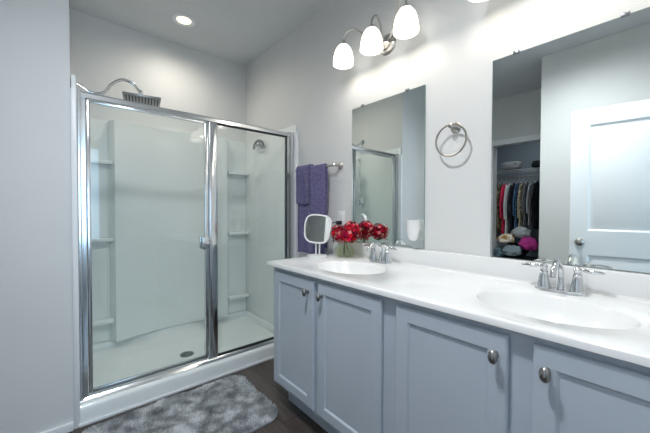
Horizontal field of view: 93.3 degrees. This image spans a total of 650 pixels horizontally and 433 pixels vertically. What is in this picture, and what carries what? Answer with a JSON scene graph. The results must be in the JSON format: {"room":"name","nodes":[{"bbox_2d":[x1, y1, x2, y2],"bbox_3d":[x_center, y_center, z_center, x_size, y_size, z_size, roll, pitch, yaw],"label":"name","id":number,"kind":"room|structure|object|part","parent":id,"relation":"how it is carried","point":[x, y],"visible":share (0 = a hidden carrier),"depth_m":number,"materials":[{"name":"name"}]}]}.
{"room":"bathroom","nodes":[
{"label":"bathroom","id":0,"kind":"room"},
{"bbox_2d":[0,0,73,432],"bbox_3d":[-2.008,-0.211,1.162,1.613,2.743,0.120,-1,1,-41],"label":"wall","id":1,"kind":"structure","parent":0,"point":[37,356],"depth_m":1.55,"materials":[{"name":"white paint"}]},
{"bbox_2d":[41,422,73,432],"bbox_3d":[-1.969,1.139,1.135,1.610,0.045,0.015,-1,1,-41],"label":"baseboard","id":2,"kind":"structure","parent":1,"relation":"attached to","point":[68,427],"depth_m":1.62,"materials":[{"name":"white wood"}]},
{"bbox_2d":[70,88,79,428],"bbox_3d":[-1.352,0.234,1.662,0.025,1.838,0.026,-1,1,-41],"label":"trim","id":3,"kind":"structure","parent":1,"relation":"attached to","point":[73,115],"depth_m":1.65,"materials":[{"name":"white"}]},
{"bbox_2d":[78,356,273,427],"bbox_3d":[-0.791,1.136,2.142,1.450,0.020,0.013,-1,1,-41],"label":"trim","id":4,"kind":"structure","parent":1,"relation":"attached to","point":[272,357],"depth_m":1.95,"materials":[{"name":"white"}]},
{"bbox_2d":[69,8,245,142],"bbox_3d":[-1.463,-0.242,2.910,1.487,2.743,0.120,-1,1,-41],"label":"wall","id":5,"kind":"structure","parent":0,"point":[102,52],"depth_m":2.76,"materials":[{"name":"white paint"}]},
{"bbox_2d":[68,359,327,432],"bbox_3d":[-0.697,1.236,0.064,4.350,0.100,5.500,-1,1,-41],"label":"floor","id":6,"kind":"structure","parent":0,"point":[290,419],"depth_m":1.87,"materials":[{"name":"brown wood"}]},
{"bbox_2d":[80,310,273,423],"bbox_3d":[-1.111,1.083,2.517,1.480,0.110,0.972,-1,1,-41],"label":"shower pan","id":7,"kind":"object","parent":6,"relation":"on","point":[113,361],"visible":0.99,"depth_m":2.38,"materials":[{"name":"white plastic"}]},
{"bbox_2d":[70,74,296,343],"bbox_3d":[-1.113,0.123,2.507,1.480,1.806,0.951,-1,1,-41],"label":"shower surround","id":8,"kind":"object","parent":7,"relation":"on","point":[147,183],"visible":0.72,"depth_m":2.81,"materials":[{"name":"white plastic"}]},
{"bbox_3d":[-1.659,0.131,2.022,0.021,1.806,0.923,-1,1,-41],"label":"panel","id":9,"kind":"part","parent":8,"relation":"part of","materials":[{"name":"white plastic"}]},
{"bbox_2d":[85,158,111,164],"bbox_3d":[-1.828,-0.435,2.419,0.244,0.030,0.085,-1,1,-41],"label":"shelf","id":10,"kind":"object","parent":8,"relation":"attached to","point":[94,161],"depth_m":2.44,"materials":[{"name":"white plastic"}]},
{"bbox_2d":[86,237,112,242],"bbox_3d":[-1.830,0.186,2.431,0.244,0.030,0.085,-1,1,-41],"label":"shelf","id":11,"kind":"object","parent":8,"relation":"attached to","point":[94,239],"depth_m":2.45,"materials":[{"name":"white plastic"}]},
{"bbox_2d":[87,317,113,327],"bbox_3d":[-1.832,0.847,2.443,0.244,0.030,0.085,-1,1,-41],"label":"shelf","id":12,"kind":"object","parent":8,"relation":"attached to","point":[96,321],"depth_m":2.46,"materials":[{"name":"white plastic"}]},
{"bbox_3d":[-1.387,0.116,2.827,1.479,1.806,0.109,-1,1,-41],"label":"panel","id":13,"kind":"part","parent":8,"relation":"part of","materials":[{"name":"white plastic"}]},
{"bbox_2d":[227,171,248,175],"bbox_3d":[-0.913,-0.447,3.201,0.220,0.030,0.085,-1,1,-41],"label":"shelf","id":14,"kind":"object","parent":8,"relation":"attached to","point":[229,173],"depth_m":3.19,"materials":[{"name":"white plastic"}]},
{"bbox_2d":[228,292,248,299],"bbox_3d":[-0.917,0.835,3.226,0.220,0.030,0.085,-1,1,-41],"label":"shelf","id":15,"kind":"object","parent":8,"relation":"attached to","point":[231,295],"depth_m":3.22,"materials":[{"name":"white plastic"}]},
{"bbox_2d":[228,231,248,234],"bbox_3d":[-0.915,0.174,3.213,0.220,0.030,0.085,-1,1,-41],"label":"shelf","id":16,"kind":"object","parent":8,"relation":"attached to","point":[229,232],"depth_m":3.20,"materials":[{"name":"white plastic"}]},
{"bbox_2d":[253,139,263,149],"bbox_3d":[-0.642,-0.710,3.010,0.054,0.101,0.218,-1,1,-41],"label":"hanger","id":17,"kind":"object","parent":8,"relation":"attached to","point":[260,141],"visible":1,"depth_m":3.00,"materials":[{"name":"silver metal"}]},
{"bbox_3d":[-0.549,0.116,2.971,0.019,1.806,0.923,-1,1,-41],"label":"panel","id":18,"kind":"part","parent":8,"relation":"part of","materials":[{"name":"white plastic"}]},
{"bbox_2d":[76,89,293,403],"bbox_3d":[-0.834,0.165,2.176,1.430,1.738,0.107,-1,1,-41],"label":"shower door frame","id":19,"kind":"structure","parent":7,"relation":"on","point":[208,242],"depth_m":2.03,"materials":[{"name":"silver metal"}]},
{"bbox_3d":[-1.088,0.176,1.958,0.679,1.672,0.030,-1,1,-41],"label":"door frame","id":20,"kind":"part","parent":19,"relation":"part of","materials":[{"name":"silver metal"}]},
{"bbox_3d":[-0.832,-0.685,2.161,1.430,0.036,0.057,-1,1,-41],"label":"rail","id":21,"kind":"part","parent":19,"relation":"part of","materials":[{"name":"silver metal"}]},
{"bbox_3d":[-0.875,0.184,2.187,0.040,0.085,0.037,-1,1,-41],"label":"handle","id":22,"kind":"part","parent":19,"relation":"part of","materials":[{"name":"silver metal"}]},
{"bbox_3d":[-0.827,0.185,2.136,0.050,0.085,0.038,-1,1,-41],"label":"door handle","id":23,"kind":"part","parent":19,"relation":"part of","materials":[{"name":"silver metal"}]},
{"bbox_3d":[-0.806,0.173,2.199,0.056,1.679,0.049,-1,1,-41],"label":"post","id":24,"kind":"part","parent":19,"relation":"part of","materials":[{"name":"silver metal"}]},
{"bbox_2d":[83,375,277,432],"bbox_3d":[-0.775,1.139,1.700,0.928,0.029,0.615,-1,1,-41],"label":"bath rug","id":25,"kind":"object","parent":6,"relation":"on","point":[231,404],"visible":1,"depth_m":1.77,"materials":[{"name":"grey fabric"}]},
{"bbox_2d":[274,267,649,432],"bbox_3d":[0.483,0.739,1.330,0.596,0.852,1.899,-1,1,-41],"label":"vanity cabinet","id":26,"kind":"object","parent":6,"relation":"on","point":[352,360],"visible":0.96,"depth_m":1.08,"materials":[{"name":"grey wood"}]},
{"bbox_3d":[-0.177,0.661,1.716,0.019,0.669,0.381,-1,1,-41],"label":"cabinet door","id":27,"kind":"part","parent":26,"relation":"part of","materials":[{"name":"wood"}]},
{"bbox_3d":[-0.101,0.390,1.579,0.038,0.041,0.026,-1,1,-41],"label":"knob","id":28,"kind":"part","parent":26,"relation":"part of","materials":[{"name":"grey metal"}]},
{"bbox_3d":[-0.028,0.392,1.493,0.038,0.041,0.026,-1,1,-41],"label":"knob","id":29,"kind":"part","parent":26,"relation":"part of","materials":[{"name":"grey metal"}]},
{"bbox_3d":[0.099,0.668,1.393,0.019,0.669,0.404,-1,1,-41],"label":"cabinet door","id":30,"kind":"part","parent":26,"relation":"part of","materials":[{"name":"wood"}]},
{"bbox_3d":[0.402,0.676,1.039,0.019,0.669,0.391,-1,1,-41],"label":"cabinet door","id":31,"kind":"part","parent":26,"relation":"part of","materials":[{"name":"wood"}]},
{"bbox_2d":[267,240,649,367],"bbox_3d":[0.486,0.303,1.337,0.572,0.226,1.921,-1,1,-41],"label":"countertop","id":32,"kind":"structure","parent":26,"relation":"on","point":[613,321],"depth_m":1.14,"materials":[{"name":"white stone"}]},
{"bbox_2d":[304,214,331,257],"bbox_3d":[-0.047,0.126,2.047,0.190,0.285,0.104,0,1,16],"label":"makeup mirror","id":33,"kind":"object","parent":32,"relation":"on","point":[317,227],"visible":1,"depth_m":2.03,"materials":[{"name":"white plastic"}]},
{"bbox_3d":[-0.048,0.083,2.043,0.190,0.199,0.047,0,1,16],"label":"mirror frame","id":34,"kind":"part","parent":33,"relation":"part of","materials":[{"name":"white plastic"}]},
{"bbox_2d":[333,242,343,255],"bbox_3d":[0.093,0.225,2.132,0.058,0.085,0.056,-1,1,-41],"label":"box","id":35,"kind":"object","parent":32,"relation":"on","point":[338,251],"visible":0.89,"depth_m":2.11,"materials":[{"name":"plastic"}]},
{"bbox_2d":[334,242,354,257],"bbox_3d":[0.130,0.214,2.035,0.140,0.110,0.140,-1,1,-41],"label":"glass vase","id":36,"kind":"object","parent":32,"relation":"on","point":[343,247],"visible":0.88,"depth_m":2.02,"materials":[{"name":"glass"}]},
{"bbox_2d":[330,224,347,254],"bbox_3d":[0.099,0.154,2.035,0.137,0.206,0.137,-1,1,-41],"label":"hydrangea","id":37,"kind":"object","parent":36,"relation":"in","point":[335,232],"visible":0.6,"depth_m":2.00,"materials":[{"name":"red plant"}]},
{"bbox_2d":[340,224,361,254],"bbox_3d":[0.151,0.152,1.943,0.139,0.213,0.164,-1,1,-41],"label":"hydrangea","id":38,"kind":"object","parent":36,"relation":"in","point":[351,234],"visible":1,"depth_m":1.89,"materials":[{"name":"red plant"}]},
{"bbox_2d":[343,221,361,254],"bbox_3d":[0.179,0.142,2.022,0.124,0.230,0.123,1,1,38],"label":"hydrangea","id":39,"kind":"object","parent":36,"relation":"in","point":[348,222],"visible":0.32,"depth_m":2.00,"materials":[{"name":"red plant"}]},
{"bbox_2d":[363,241,397,263],"bbox_3d":[0.295,0.210,1.804,0.143,0.130,0.256,-1,1,-41],"label":"faucet","id":40,"kind":"object","parent":32,"relation":"on","point":[386,259],"visible":1,"depth_m":1.80,"materials":[{"name":"silver metal"}]},
{"bbox_3d":[0.295,0.216,1.873,0.050,0.094,0.050,-1,1,-41],"label":"handle","id":41,"kind":"part","parent":40,"relation":"part of","materials":[{"name":"silver metal"}]},
{"bbox_3d":[0.294,0.207,1.803,0.139,0.123,0.028,-1,1,-41],"label":"spout","id":42,"kind":"part","parent":40,"relation":"part of","materials":[{"name":"silver metal"}]},
{"bbox_3d":[0.329,0.269,1.834,0.054,0.012,0.164,-1,1,-41],"label":"plate","id":43,"kind":"part","parent":40,"relation":"part of","materials":[{"name":"silver metal"}]},
{"bbox_3d":[0.363,0.218,1.794,0.050,0.094,0.050,-1,1,-41],"label":"handle","id":44,"kind":"part","parent":40,"relation":"part of","materials":[{"name":"silver metal"}]},
{"bbox_2d":[522,259,604,296],"bbox_3d":[0.863,0.224,1.141,0.143,0.130,0.256,-1,1,-41],"label":"faucet","id":45,"kind":"object","parent":32,"relation":"on","point":[577,287],"visible":1,"depth_m":1.14,"materials":[{"name":"silver metal"}]},
{"bbox_3d":[0.835,0.195,1.238,0.019,0.020,0.072,-1,1,-41],"label":"lever","id":46,"kind":"part","parent":45,"relation":"part of","materials":[{"name":"silver metal"}]},
{"bbox_3d":[0.863,0.230,1.209,0.050,0.094,0.050,-1,1,-41],"label":"handle","id":47,"kind":"part","parent":45,"relation":"part of","materials":[{"name":"silver metal"}]},
{"bbox_3d":[0.861,0.221,1.139,0.139,0.123,0.028,-1,1,-41],"label":"spout","id":48,"kind":"part","parent":45,"relation":"part of","materials":[{"name":"silver metal"}]},
{"bbox_3d":[0.896,0.283,1.171,0.054,0.012,0.164,-1,1,-41],"label":"plate","id":49,"kind":"part","parent":45,"relation":"part of","materials":[{"name":"silver metal"}]},
{"bbox_3d":[0.930,0.232,1.130,0.050,0.094,0.050,-1,1,-41],"label":"handle","id":50,"kind":"part","parent":45,"relation":"part of","materials":[{"name":"silver metal"}]},
{"bbox_3d":[0.955,0.198,1.097,0.019,0.020,0.072,-1,1,-41],"label":"lever","id":51,"kind":"part","parent":45,"relation":"part of","materials":[{"name":"silver metal"}]},
{"bbox_3d":[0.488,0.405,0.889,0.038,0.041,0.026,-1,1,-41],"label":"knob","id":52,"kind":"part","parent":26,"relation":"part of","materials":[{"name":"grey metal"}]},
{"bbox_3d":[0.570,0.407,0.793,0.038,0.041,0.026,-1,1,-41],"label":"knob","id":53,"kind":"part","parent":26,"relation":"part of","materials":[{"name":"grey metal"}]},
{"bbox_3d":[0.696,0.683,0.695,0.019,0.669,0.392,-1,1,-41],"label":"cabinet door","id":54,"kind":"part","parent":26,"relation":"part of","materials":[{"name":"wood"}]},
{"bbox_2d":[69,0,330,66],"bbox_3d":[-0.689,-1.607,0.010,4.350,0.100,5.500,-1,1,-41],"label":"ceiling","id":55,"kind":"structure","parent":0,"point":[239,32],"depth_m":2.49,"materials":[{"name":"paint"}]},
{"bbox_2d":[172,13,195,26],"bbox_3d":[-1.153,-1.601,2.510,0.176,0.009,0.176,-1,1,-41],"label":"recessed light","id":56,"kind":"object","parent":55,"relation":"in","point":[184,20],"visible":1,"depth_m":2.50,"materials":[{"name":"white"}]},
{"bbox_2d":[246,0,649,273],"bbox_3d":[0.892,-0.207,1.391,0.120,2.743,5.500,-1,1,-41],"label":"wall","id":57,"kind":"structure","parent":0,"point":[296,81],"depth_m":1.67,"materials":[{"name":"white paint"}]},
{"bbox_2d":[294,130,298,257],"bbox_3d":[-0.246,0.151,2.612,0.029,1.750,0.036,-1,1,-41],"label":"trim","id":58,"kind":"structure","parent":57,"relation":"attached to","point":[296,133],"depth_m":2.59,"materials":[{"name":"white"}]},
{"bbox_2d":[295,162,342,171],"bbox_3d":[-0.063,-0.368,2.353,0.077,0.054,0.506,-1,1,-41],"label":"towel bar","id":59,"kind":"object","parent":57,"relation":"attached to","point":[339,165],"visible":0.59,"depth_m":2.18,"materials":[{"name":"silver metal"}]},
{"bbox_2d":[296,164,312,203],"bbox_3d":[-0.152,-0.250,2.419,0.080,0.308,0.174,-1,1,-41],"label":"hand towel","id":60,"kind":"object","parent":59,"relation":"hanging from","point":[302,172],"visible":0.79,"depth_m":2.40,"materials":[{"name":"purple fabric"}]},
{"bbox_2d":[298,163,327,253],"bbox_3d":[-0.102,-0.049,2.359,0.051,0.679,0.320,-1,1,-41],"label":"bath towel","id":61,"kind":"object","parent":59,"relation":"hanging from","point":[318,174],"visible":0.65,"depth_m":2.31,"materials":[{"name":"purple fabric"}]},
{"bbox_3d":[0.084,-0.365,2.181,0.077,0.054,0.054,-1,1,-41],"label":"post","id":62,"kind":"part","parent":59,"relation":"part of","materials":[{"name":"silver metal"}]},
{"bbox_2d":[337,211,344,227],"bbox_3d":[0.115,0.022,2.203,0.010,0.124,0.076,-1,1,-41],"label":"wall outlet","id":63,"kind":"object","parent":57,"relation":"attached to","point":[340,214],"visible":0.71,"depth_m":2.20,"materials":[{"name":"white plastic"}]},
{"bbox_2d":[332,221,341,242],"bbox_3d":[0.084,0.149,2.203,0.043,0.237,0.069,-1,1,-41],"label":"plug","id":64,"kind":"object","parent":63,"relation":"in","point":[336,222],"visible":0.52,"depth_m":2.18,"materials":[{"name":"black plastic"}]},
{"bbox_2d":[333,0,418,68],"bbox_3d":[0.302,-1.077,1.809,0.216,0.218,0.603,-1,1,-41],"label":"sconce","id":65,"kind":"object","parent":57,"relation":"attached to","point":[406,23],"visible":1,"depth_m":1.75,"materials":[{"name":"white glass"}]},
{"bbox_3d":[0.118,-1.034,1.961,0.133,0.124,0.133,-1,1,-41],"label":"lamp shade","id":66,"kind":"part","parent":65,"relation":"part of","materials":[{"name":"white glass"}]},
{"bbox_3d":[0.232,-1.117,1.917,0.257,0.138,0.016,1,1,19],"label":"arm","id":67,"kind":"part","parent":65,"relation":"part of","materials":[{"name":"silver metal"}]},
{"bbox_3d":[0.270,-1.030,1.783,0.133,0.124,0.133,-1,1,-41],"label":"lamp shade","id":68,"kind":"part","parent":65,"relation":"part of","materials":[{"name":"white glass"}]},
{"bbox_3d":[0.316,-1.117,1.819,0.131,0.138,0.011,-1,1,-41],"label":"arm","id":69,"kind":"part","parent":65,"relation":"part of","materials":[{"name":"silver metal"}]},
{"bbox_3d":[0.399,-1.112,1.722,0.016,0.138,0.257,0,1,-10],"label":"arm","id":70,"kind":"part","parent":65,"relation":"part of","materials":[{"name":"silver metal"}]},
{"bbox_3d":[0.423,-1.026,1.604,0.133,0.124,0.133,-1,1,-41],"label":"lamp shade","id":71,"kind":"part","parent":65,"relation":"part of","materials":[{"name":"white glass"}]},
{"bbox_2d":[352,84,425,248],"bbox_3d":[0.367,-0.281,1.901,0.012,0.914,0.558,-1,1,-41],"label":"wall mirror","id":72,"kind":"object","parent":57,"relation":"attached to","point":[388,134],"visible":0.98,"depth_m":1.86,"materials":[{"name":"teal mirror"}]},
{"bbox_2d":[406,220,421,240],"bbox_3d":[0.492,0.077,1.697,0.080,0.112,0.080,-1,1,-41],"label":"cup holder","id":73,"kind":"object","parent":72,"relation":"attached to","point":[413,226],"visible":1,"depth_m":1.67,"materials":[{"name":"white plastic"}]},
{"bbox_2d":[435,122,466,156],"bbox_3d":[0.640,-0.388,1.539,0.065,0.182,0.166,-1,1,-41],"label":"towel ring","id":74,"kind":"object","parent":57,"relation":"attached to","point":[455,127],"visible":1,"depth_m":1.53,"materials":[{"name":"silver metal"}]},
{"bbox_2d":[469,0,485,1],"bbox_3d":[0.861,-1.063,1.155,0.216,0.218,0.603,-1,1,-41],"label":"sconce","id":75,"kind":"object","parent":57,"relation":"attached to","point":[469,0],"visible":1,"depth_m":1.37,"materials":[{"name":"white glass"}]},
{"bbox_2d":[334,240,649,303],"bbox_3d":[0.692,0.234,1.512,0.031,0.095,1.921,-1,1,-41],"label":"backsplash","id":76,"kind":"structure","parent":57,"relation":"attached to","point":[630,286],"depth_m":1.36,"materials":[{"name":"white stone"}]},
{"bbox_2d":[490,7,649,272],"bbox_3d":[0.940,-0.267,1.230,0.012,0.914,0.515,-1,1,-41],"label":"wall mirror","id":77,"kind":"object","parent":57,"relation":"attached to","point":[570,155],"visible":0.98,"depth_m":1.19,"materials":[{"name":"teal mirror"}]},
{"bbox_3d":[-1.796,-0.227,2.063,0.120,2.743,0.975,-1,1,-41],"label":"wall","id":78,"kind":"structure","parent":0,"visible":0},
{"bbox_2d":[70,77,160,106],"bbox_3d":[-1.559,-0.954,2.300,0.578,0.164,0.203,0,1,-32],"label":"shower head","id":79,"kind":"object","parent":78,"relation":"attached to","point":[140,98],"visible":0.84,"depth_m":2.32},
{"bbox_3d":[-1.595,-0.953,2.235,0.453,0.164,0.021,-1,1,-41],"label":"arm","id":80,"kind":"part","parent":79,"relation":"part of","materials":[{"name":"silver metal"}]},
{"bbox_3d":[-1.421,-0.908,2.386,0.250,0.016,0.200,0,1,-31],"label":"head plate","id":81,"kind":"part","parent":79,"relation":"part of","materials":[{"name":"silver metal"}]}
]}

